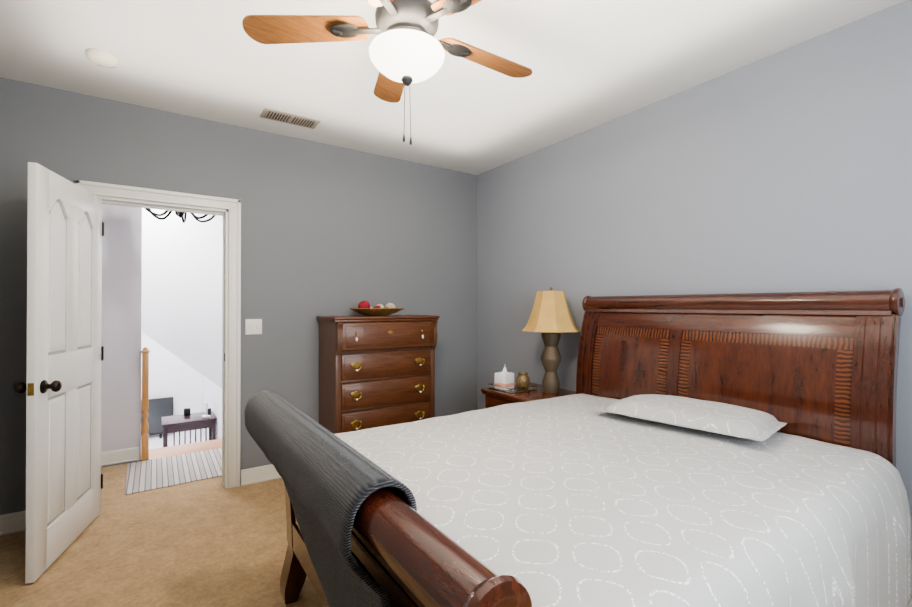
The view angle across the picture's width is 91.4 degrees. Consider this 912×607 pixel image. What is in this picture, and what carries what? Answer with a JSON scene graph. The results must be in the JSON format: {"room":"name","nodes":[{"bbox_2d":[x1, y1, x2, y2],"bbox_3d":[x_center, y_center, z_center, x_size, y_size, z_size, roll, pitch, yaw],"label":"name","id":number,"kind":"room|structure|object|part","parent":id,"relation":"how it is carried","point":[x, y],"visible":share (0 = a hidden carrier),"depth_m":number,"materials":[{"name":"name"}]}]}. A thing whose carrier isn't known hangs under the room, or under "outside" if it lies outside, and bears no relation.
{"room":"bedroom","nodes":[
{"label":"bedroom","id":0,"kind":"room"},
{"bbox_2d":[101,204,141,466],"bbox_3d":[-3.724,0.515,3.289,2.280,3.680,0.120,0,0,-34],"label":"wall","id":1,"kind":"structure","parent":0,"point":[121,331],"depth_m":3.80,"materials":[{"name":"paint"}]},
{"bbox_2d":[101,447,138,465],"bbox_3d":[-3.688,1.298,3.224,2.272,0.115,0.020,0,0,-34],"label":"baseboard","id":2,"kind":"structure","parent":1,"relation":"attached to","point":[119,456],"depth_m":3.78,"materials":[{"name":"white wood"}]},
{"bbox_2d":[0,439,324,606],"bbox_3d":[-1.048,1.407,1.960,5.230,0.120,5.670,0,0,-34],"label":"floor","id":3,"kind":"structure","parent":0,"point":[211,542],"depth_m":2.41,"materials":[{"name":"beige carpet"}]},
{"bbox_2d":[141,347,149,460],"bbox_3d":[-2.705,0.869,3.873,0.062,0.979,0.062,0,0,-34],"label":"newel post","id":4,"kind":"object","parent":3,"relation":"on","point":[145,351],"visible":1,"depth_m":3.85,"materials":[{"name":"brown wood"}]},
{"bbox_2d":[125,448,221,494],"bbox_3d":[-1.906,1.355,3.915,1.619,0.007,0.801,0,0,-34],"label":"rug","id":5,"kind":"object","parent":3,"relation":"on","point":[147,475],"visible":0.5,"depth_m":3.60,"materials":[{"name":"white fabric"}]},
{"bbox_2d":[316,315,439,433],"bbox_3d":[-0.634,0.730,3.681,0.908,1.256,0.464,0,0,-34],"label":"chest","id":6,"kind":"object","parent":3,"relation":"on","point":[376,371],"visible":0.73,"depth_m":3.49,"materials":[{"name":"brown wood"}]},
{"bbox_2d":[350,301,403,315],"bbox_3d":[-0.650,0.039,3.674,0.448,0.123,0.448,0,0,-34],"label":"decorative bowl","id":7,"kind":"object","parent":6,"relation":"on","point":[365,308],"visible":1,"depth_m":3.57,"materials":[{"name":"brown wood"}]},
{"bbox_2d":[481,382,575,408],"bbox_3d":[0.584,1.016,3.481,0.544,0.668,0.605,0,0,-34],"label":"nightstand","id":8,"kind":"object","parent":3,"relation":"on","point":[493,397],"visible":0.12,"depth_m":3.39,"materials":[{"name":"brown wood"}]},
{"bbox_2d":[489,367,536,393],"bbox_3d":[0.450,0.580,3.542,0.319,0.202,0.270,0,0,-34],"label":"tray","id":9,"kind":"object","parent":8,"relation":"on","point":[504,381],"visible":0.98,"depth_m":3.48,"materials":[{"name":"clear glass"}]},
{"bbox_2d":[516,372,529,389],"bbox_3d":[0.531,0.611,3.521,0.114,0.126,0.114,0,0,-34],"label":"ceramic jar","id":10,"kind":"object","parent":9,"relation":"on","point":[522,380],"depth_m":3.48,"materials":[{"name":"ceramic"}]},
{"bbox_2d":[522,287,579,392],"bbox_3d":[0.731,0.277,3.423,0.442,0.807,0.442,0,0,-34],"label":"lamp","id":11,"kind":"object","parent":8,"relation":"on","point":[550,318],"visible":0.98,"depth_m":3.35,"materials":[{"name":"beige fabric"}]},
{"bbox_2d":[244,288,911,606],"bbox_3d":[0.503,0.642,1.968,2.391,1.419,1.831,0,0,-34],"label":"bed","id":12,"kind":"object","parent":3,"relation":"on","point":[714,450],"visible":1,"depth_m":1.61,"materials":[{"name":"white fabric"}]},
{"bbox_2d":[244,390,416,606],"bbox_3d":[-0.454,0.749,1.552,0.340,0.703,1.288,0,0,-34],"label":"throw","id":13,"kind":"object","parent":12,"relation":"on","point":[331,488],"depth_m":1.22,"materials":[{"name":"grey fabric"}]},
{"bbox_2d":[334,394,911,606],"bbox_3d":[0.510,0.913,1.970,1.981,0.598,1.831,0,0,-34],"label":"comforter","id":14,"kind":"object","parent":12,"relation":"on","point":[566,498],"depth_m":1.47,"materials":[{"name":"fabric"}]},
{"bbox_2d":[594,394,786,440],"bbox_3d":[1.211,0.561,2.328,0.635,0.093,0.856,0,0,-34],"label":"pillow","id":15,"kind":"object","parent":12,"relation":"on","point":[681,417],"depth_m":2.18,"materials":[{"name":"fabric"}]},
{"bbox_2d":[141,332,201,436],"bbox_3d":[-6.071,0.542,7.617,3.240,3.680,0.120,0,0,-34],"label":"wall","id":16,"kind":"structure","parent":0,"point":[178,380],"depth_m":8.14,"materials":[{"name":"white paint"}]},
{"bbox_2d":[149,430,204,448],"bbox_3d":[-4.748,2.419,5.542,3.120,0.100,4.780,0,0,-34],"label":"floor","id":17,"kind":"structure","parent":0,"point":[155,442],"depth_m":7.79,"materials":[{"name":"grey carpet"}]},
{"bbox_2d":[141,397,172,438],"bbox_3d":[-5.567,2.037,7.755,1.080,0.689,0.240,0,0,-34],"label":"tv","id":18,"kind":"object","parent":17,"relation":"on","point":[159,408],"visible":0.35,"depth_m":7.91,"materials":[{"name":"black plastic"}]},
{"bbox_2d":[161,402,216,446],"bbox_3d":[-3.806,1.899,6.339,0.650,0.949,0.520,0,0,-34],"label":"table","id":19,"kind":"object","parent":17,"relation":"on","point":[188,421],"visible":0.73,"depth_m":6.23,"materials":[{"name":"brown wood"}]},
{"bbox_2d":[145,208,215,222],"bbox_3d":[-2.253,-1.004,3.640,0.657,0.635,0.683,0,0,-34],"label":"chandelier","id":20,"kind":"object","parent":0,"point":[183,215],"visible":0.19,"depth_m":3.63,"materials":[{"name":"black metal"}]},
{"bbox_2d":[141,208,222,388],"bbox_3d":[-4.110,-0.113,4.613,3.120,2.406,0.100,0,0,-34],"label":"wall","id":21,"kind":"structure","parent":0,"point":[181,290],"depth_m":5.20,"materials":[{"name":"white paint"}]},
{"bbox_2d":[202,375,221,440],"bbox_3d":[-3.439,0.535,6.511,0.120,3.680,4.900,0,0,-34],"label":"wall","id":22,"kind":"structure","parent":0,"point":[211,393],"depth_m":6.76,"materials":[{"name":"white paint"}]},
{"bbox_2d":[0,77,476,514],"bbox_3d":[-1.273,0.018,3.621,3.750,2.680,0.120,0,0,-34],"label":"wall","id":23,"kind":"structure","parent":0,"point":[328,230],"depth_m":3.47,"materials":[{"name":"grey paint"}]},
{"bbox_2d":[0,510,25,535],"bbox_3d":[-2.528,1.294,2.680,0.325,0.115,0.020,0,0,-34],"label":"baseboard","id":24,"kind":"structure","parent":23,"relation":"attached to","point":[14,522],"depth_m":2.62,"materials":[{"name":"white wood"}]},
{"bbox_2d":[15,162,103,583],"bbox_3d":[-2.179,0.331,2.475,0.287,2.015,0.753,0,0,-34],"label":"door","id":25,"kind":"structure","parent":23,"relation":"in","point":[61,387],"depth_m":2.37,"materials":[{"name":"white wood"}]},
{"bbox_2d":[75,180,240,488],"bbox_3d":[-2.038,0.290,3.108,0.946,2.128,0.174,0,0,-34],"label":"door frame","id":26,"kind":"structure","parent":23,"relation":"attached to","point":[120,195],"depth_m":3.27,"materials":[{"name":"white wood"}]},
{"bbox_2d":[245,319,261,334],"bbox_3d":[-1.529,0.176,3.365,0.116,0.116,0.016,0,0,-34],"label":"light switch","id":27,"kind":"object","parent":23,"relation":"attached to","point":[253,326],"visible":1,"depth_m":3.37,"materials":[{"name":"white plastic"}]},
{"bbox_2d":[241,464,281,485],"bbox_3d":[-0.702,1.302,3.915,2.165,0.115,0.020,0,0,-34],"label":"baseboard","id":28,"kind":"structure","parent":23,"relation":"attached to","point":[267,472],"depth_m":3.37,"materials":[{"name":"white wood"}]},
{"bbox_2d":[0,0,904,174],"bbox_3d":[-2.393,-1.370,3.965,5.230,0.100,10.470,0,0,-34],"label":"ceiling","id":29,"kind":"structure","parent":0,"point":[592,63],"depth_m":2.45,"materials":[{"name":"paint"}]},
{"bbox_2d":[86,49,118,67],"bbox_3d":[-1.898,-1.310,2.390,0.140,0.038,0.140,0,0,-34],"label":"smoke detector","id":30,"kind":"object","parent":29,"relation":"attached to","point":[102,58],"visible":0.98,"depth_m":2.36,"materials":[{"name":"beige plastic"}]},
{"bbox_2d":[260,108,320,128],"bbox_3d":[-1.185,-1.319,3.188,0.380,0.012,0.170,0,0,-34],"label":"ceiling vent","id":31,"kind":"object","parent":29,"relation":"in","point":[280,116],"visible":1,"depth_m":3.17,"materials":[{"name":"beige metal"}]},
{"bbox_2d":[242,0,532,144],"bbox_3d":[-0.153,-0.987,1.827,1.221,0.691,1.273,0,0,-34],"label":"ceiling fan","id":32,"kind":"object","parent":29,"relation":"hanging from","point":[406,48],"visible":1,"depth_m":1.76,"materials":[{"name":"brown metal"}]},
{"bbox_3d":[-0.176,-0.987,1.810,0.577,0.691,0.601,0,0,-34],"label":"motor","id":33,"kind":"part","parent":32,"relation":"part of","materials":[{"name":"grey metal"}]},
{"bbox_2d":[477,0,911,519],"bbox_3d":[1.460,0.013,2.819,0.120,2.680,4.270,0,0,-34],"label":"wall","id":34,"kind":"structure","parent":0,"point":[788,169],"depth_m":2.56,"materials":[{"name":"grey paint"}]}
]}

